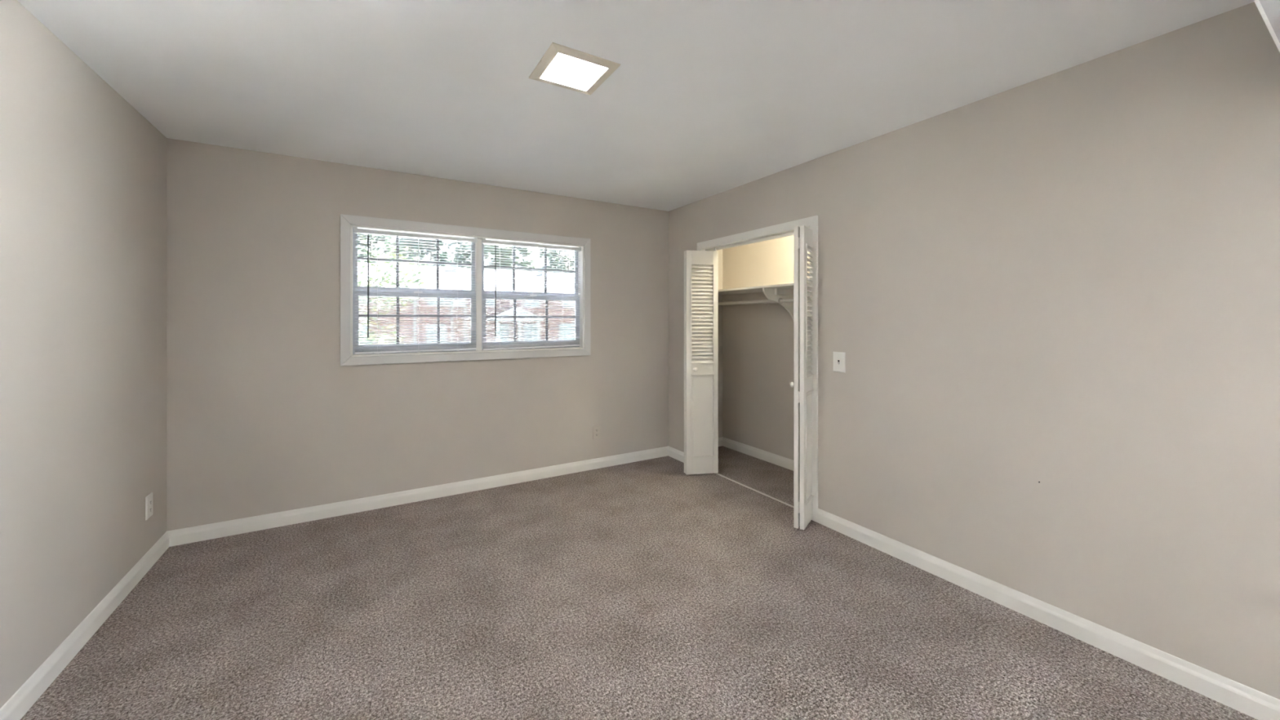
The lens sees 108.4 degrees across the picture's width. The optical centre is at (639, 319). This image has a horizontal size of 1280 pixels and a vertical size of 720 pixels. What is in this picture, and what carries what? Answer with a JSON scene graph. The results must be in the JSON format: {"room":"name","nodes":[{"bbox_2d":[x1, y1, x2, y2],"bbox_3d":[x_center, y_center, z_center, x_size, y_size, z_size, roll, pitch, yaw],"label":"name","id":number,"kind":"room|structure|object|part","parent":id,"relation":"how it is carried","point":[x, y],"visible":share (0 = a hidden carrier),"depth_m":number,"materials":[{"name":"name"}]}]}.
{"room":"empty bedroom","nodes":[
{"label":"empty bedroom","id":0,"kind":"room"},
{"bbox_2d":[0,0,166,708],"bbox_3d":[-1.316,0.133,0.108,0.120,2.440,6.375,0,0,-31],"label":"wall","id":1,"kind":"structure","parent":0,"point":[83,172],"depth_m":1.84,"materials":[{"name":"beige paint"}]},
{"bbox_2d":[0,531,168,719],"bbox_3d":[-1.254,1.307,0.134,0.014,0.092,6.115,0,0,-31],"label":"baseboard","id":2,"kind":"structure","parent":1,"relation":"attached to","point":[29,692],"depth_m":1.87,"materials":[{"name":"white paint"}]},
{"bbox_2d":[145,492,152,520],"bbox_3d":[-2.685,1.019,2.526,0.009,0.125,0.082,0,0,-31],"label":"wall socket","id":3,"kind":"object","parent":1,"relation":"attached to","point":[148,499],"visible":1,"depth_m":2.51,"materials":[{"name":"white plastic"}]},
{"bbox_2d":[166,137,722,531],"bbox_3d":[-0.952,0.133,3.956,4.450,2.440,0.140,0,0,-31],"label":"wall","id":4,"kind":"structure","parent":0,"point":[264,416],"depth_m":3.18,"materials":[{"name":"beige paint"}]},
{"bbox_2d":[352,228,475,354],"bbox_3d":[-1.705,-0.205,3.538,0.845,0.903,0.076,0,0,-31],"label":"window","id":5,"kind":"structure","parent":4,"relation":"in","point":[463,316],"depth_m":3.55,"materials":[{"name":"clear glass"}]},
{"bbox_3d":[-1.713,-0.432,3.551,0.845,0.450,0.025,0,0,-31],"label":"sash","id":6,"kind":"part","parent":5,"relation":"part of","materials":[{"name":"white metal"}]},
{"bbox_3d":[-1.696,0.017,3.524,0.845,0.459,0.025,0,0,-31],"label":"sash","id":7,"kind":"part","parent":5,"relation":"part of","materials":[{"name":"white metal"}]},
{"bbox_2d":[353,226,477,354],"bbox_3d":[-1.665,-0.206,3.478,0.840,0.901,0.039,0,0,-31],"label":"mini blind","id":8,"kind":"object","parent":5,"relation":"attached to","point":[356,229],"visible":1,"depth_m":3.45,"materials":[{"name":"white plastic"}]},
{"bbox_3d":[-1.902,-0.198,3.342,0.001,0.855,0.027,0,0,-31],"label":"ladder cord","id":9,"kind":"part","parent":8,"relation":"part of","materials":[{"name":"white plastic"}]},
{"bbox_3d":[-1.668,0.232,3.482,0.826,0.018,0.026,0,0,-31],"label":"rail","id":10,"kind":"part","parent":8,"relation":"part of","materials":[{"name":"white plastic"}]},
{"bbox_3d":[-1.671,-0.199,3.480,0.001,0.853,0.027,0,0,-31],"label":"ladder cord","id":11,"kind":"part","parent":8,"relation":"part of","materials":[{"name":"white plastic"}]},
{"bbox_2d":[167,446,668,546],"bbox_3d":[-1.267,1.307,3.679,3.625,0.092,0.014,0,0,-31],"label":"baseboard","id":12,"kind":"structure","parent":4,"relation":"attached to","point":[236,526],"depth_m":3.34,"materials":[{"name":"white paint"}]},
{"bbox_2d":[340,213,591,365],"bbox_3d":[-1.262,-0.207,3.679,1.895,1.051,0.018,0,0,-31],"label":"trim","id":13,"kind":"structure","parent":4,"relation":"attached to","point":[346,220],"depth_m":3.53,"materials":[{"name":"white paint"}]},
{"bbox_2d":[475,238,481,350],"bbox_3d":[-1.323,-0.205,3.765,0.043,0.903,0.088,0,0,-31],"label":"trim","id":14,"kind":"structure","parent":4,"relation":"attached to","point":[478,245],"depth_m":3.73,"materials":[{"name":"white paint"}]},
{"bbox_2d":[481,243,579,350],"bbox_3d":[-0.934,-0.205,3.997,0.863,0.903,0.076,0,0,-31],"label":"window","id":15,"kind":"structure","parent":4,"relation":"in","point":[531,329],"depth_m":4.01,"materials":[{"name":"clear glass"}]},
{"bbox_3d":[-0.943,-0.432,4.011,0.863,0.450,0.025,0,0,-31],"label":"sash","id":16,"kind":"part","parent":15,"relation":"part of","materials":[{"name":"white metal"}]},
{"bbox_3d":[-0.926,0.017,3.984,0.863,0.459,0.025,0,0,-31],"label":"sash","id":17,"kind":"part","parent":15,"relation":"part of","materials":[{"name":"white metal"}]},
{"bbox_2d":[481,238,581,350],"bbox_3d":[-0.900,-0.206,3.934,0.857,0.902,0.039,0,0,-31],"label":"mini blind","id":18,"kind":"object","parent":15,"relation":"attached to","point":[483,240],"visible":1,"depth_m":3.91,"materials":[{"name":"white plastic"}]},
{"bbox_3d":[-0.903,0.231,3.939,0.843,0.024,0.026,0,0,-31],"label":"rail","id":19,"kind":"part","parent":18,"relation":"part of","materials":[{"name":"white plastic"}]},
{"bbox_3d":[-0.683,-0.201,4.070,0.001,0.848,0.027,0,0,-31],"label":"ladder cord","id":20,"kind":"part","parent":18,"relation":"part of","materials":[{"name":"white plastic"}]},
{"bbox_2d":[592,425,599,439],"bbox_3d":[-0.395,1.025,4.202,0.076,0.118,0.009,0,0,-31],"label":"wall socket","id":21,"kind":"object","parent":4,"relation":"attached to","point":[596,429],"visible":1,"depth_m":4.20,"materials":[{"name":"beige plastic"}]},
{"bbox_2d":[718,436,722,446],"bbox_3d":[0.641,1.307,4.818,0.590,0.092,0.014,0,0,-31],"label":"baseboard","id":22,"kind":"structure","parent":4,"relation":"attached to","point":[720,439],"depth_m":4.94,"materials":[{"name":"white paint"}]},
{"bbox_2d":[17,0,1253,211],"bbox_3d":[-0.048,-1.147,2.324,4.570,0.120,3.871,0,0,-31],"label":"ceiling","id":23,"kind":"structure","parent":0,"point":[704,99],"depth_m":2.02,"materials":[{"name":"white paint"}]},
{"bbox_2d":[528,42,620,94],"bbox_3d":[-0.291,-1.081,2.014,0.303,0.011,0.306,0,0,-31],"label":"recessed light","id":24,"kind":"object","parent":23,"relation":"in","point":[562,66],"visible":1,"depth_m":1.98,"materials":[{"name":"beige plastic"}]},
{"bbox_2d":[20,445,1257,719],"bbox_3d":[0.594,1.403,1.248,4.570,0.100,6.375,0,0,-31],"label":"floor","id":25,"kind":"structure","parent":0,"point":[647,589],"depth_m":2.02,"materials":[{"name":"carpet"}]},
{"bbox_2d":[715,472,793,507],"bbox_3d":[0.906,1.350,3.672,0.018,0.006,1.182,0,0,-31],"label":"trim","id":26,"kind":"structure","parent":25,"relation":"on","point":[753,489],"depth_m":3.64,"materials":[{"name":"grey"}]},
{"bbox_2d":[722,235,809,459],"bbox_3d":[1.613,0.133,3.883,0.120,2.440,2.615,0,0,-31],"label":"wall","id":27,"kind":"structure","parent":0,"point":[757,339],"depth_m":4.54,"materials":[{"name":"beige paint"}]},
{"bbox_2d":[722,436,793,471],"bbox_3d":[1.530,1.307,3.892,0.014,0.092,2.515,0,0,-31],"label":"baseboard","id":28,"kind":"structure","parent":27,"relation":"attached to","point":[782,461],"depth_m":4.49,"materials":[{"name":"white paint"}]},
{"bbox_2d":[718,281,809,294],"bbox_3d":[1.351,-0.280,3.785,0.430,0.019,2.515,0,0,-31],"label":"closet shelf","id":29,"kind":"object","parent":27,"relation":"attached to","point":[788,286],"visible":0.24,"depth_m":4.12,"materials":[{"name":"white paint"}]},
{"bbox_2d":[762,288,793,320],"bbox_3d":[1.229,-0.060,3.993,0.426,0.420,0.041,0,0,-31],"label":"shelf bracket","id":30,"kind":"object","parent":27,"relation":"attached to","point":[775,295],"visible":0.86,"depth_m":3.98,"materials":[{"name":"white paint"}]},
{"bbox_2d":[718,298,809,305],"bbox_3d":[1.338,-0.164,3.777,0.033,0.033,2.515,0,0,-31],"label":"closet rod","id":31,"kind":"object","parent":30,"relation":"attached to","point":[781,300],"visible":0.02,"depth_m":4.23,"materials":[{"name":"grey"}]},
{"bbox_2d":[668,1,1279,699],"bbox_3d":[1.933,0.133,1.966,0.115,2.440,6.235,0,0,-31],"label":"wall","id":32,"kind":"structure","parent":0,"point":[1067,281],"depth_m":1.97,"materials":[{"name":"beige paint"}]},
{"bbox_2d":[668,446,684,462],"bbox_3d":[0.402,1.307,4.405,0.014,0.092,0.478,0,0,-31],"label":"baseboard","id":33,"kind":"structure","parent":32,"relation":"attached to","point":[673,453],"depth_m":4.47,"materials":[{"name":"white paint"}]},
{"bbox_2d":[684,247,718,475],"bbox_3d":[0.530,0.352,4.051,0.294,1.970,0.165,0,0,-10],"label":"door","id":34,"kind":"structure","parent":32,"relation":"in","point":[700,267],"depth_m":4.01,"materials":[{"name":"white paint"}]},
{"bbox_3d":[0.540,0.830,4.019,0.197,0.705,0.017,0,0,-9],"label":"panel","id":35,"kind":"part","parent":34,"relation":"part of","materials":[{"name":"white paint"}]},
{"bbox_2d":[702,226,809,250],"bbox_3d":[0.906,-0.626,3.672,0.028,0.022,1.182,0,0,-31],"label":"trim","id":36,"kind":"structure","parent":32,"relation":"attached to","point":[790,233],"depth_m":3.66,"materials":[{"name":"white paint"}]},
{"bbox_2d":[697,215,817,522],"bbox_3d":[0.856,0.327,3.643,0.016,2.053,1.296,0,0,-31],"label":"trim","id":37,"kind":"structure","parent":32,"relation":"attached to","point":[811,222],"depth_m":3.10,"materials":[{"name":"white paint"}]},
{"bbox_2d":[790,225,813,529],"bbox_3d":[1.081,0.352,3.077,0.116,1.970,0.294,0,0,34],"label":"door","id":38,"kind":"structure","parent":32,"relation":"in","point":[802,384],"depth_m":2.96,"materials":[{"name":"white paint"}]},
{"bbox_3d":[1.114,0.830,3.059,0.017,0.705,0.197,0,0,34],"label":"panel","id":39,"kind":"part","parent":38,"relation":"part of","materials":[{"name":"white paint"}]},
{"bbox_2d":[833,351,845,373],"bbox_3d":[1.268,0.269,2.949,0.020,0.128,0.087,0,0,-31],"label":"light switch","id":40,"kind":"object","parent":32,"relation":"attached to","point":[839,357],"visible":1,"depth_m":2.94,"materials":[{"name":"white plastic"}]},
{"bbox_2d":[817,508,1279,719],"bbox_3d":[1.799,1.307,2.064,0.014,0.092,2.381,0,0,-31],"label":"baseboard","id":41,"kind":"structure","parent":32,"relation":"attached to","point":[1257,704],"depth_m":1.94,"materials":[{"name":"white paint"}]},
{"bbox_2d":[1253,0,1279,52],"bbox_3d":[0.589,-0.754,0.569,3.625,0.018,0.006,0,0,-31],"label":"trim","id":42,"kind":"structure","parent":32,"relation":"attached to","point":[1257,2],"depth_m":1.16,"materials":[{"name":"white paint"}]},
{"bbox_2d":[1258,0,1279,43],"bbox_3d":[1.227,-0.917,-0.500,3.625,0.340,2.484,0,0,-31],"label":"ceiling","id":43,"kind":"structure","parent":0,"point":[1271,8],"depth_m":1.12,"materials":[{"name":"grey paint"}]}
]}

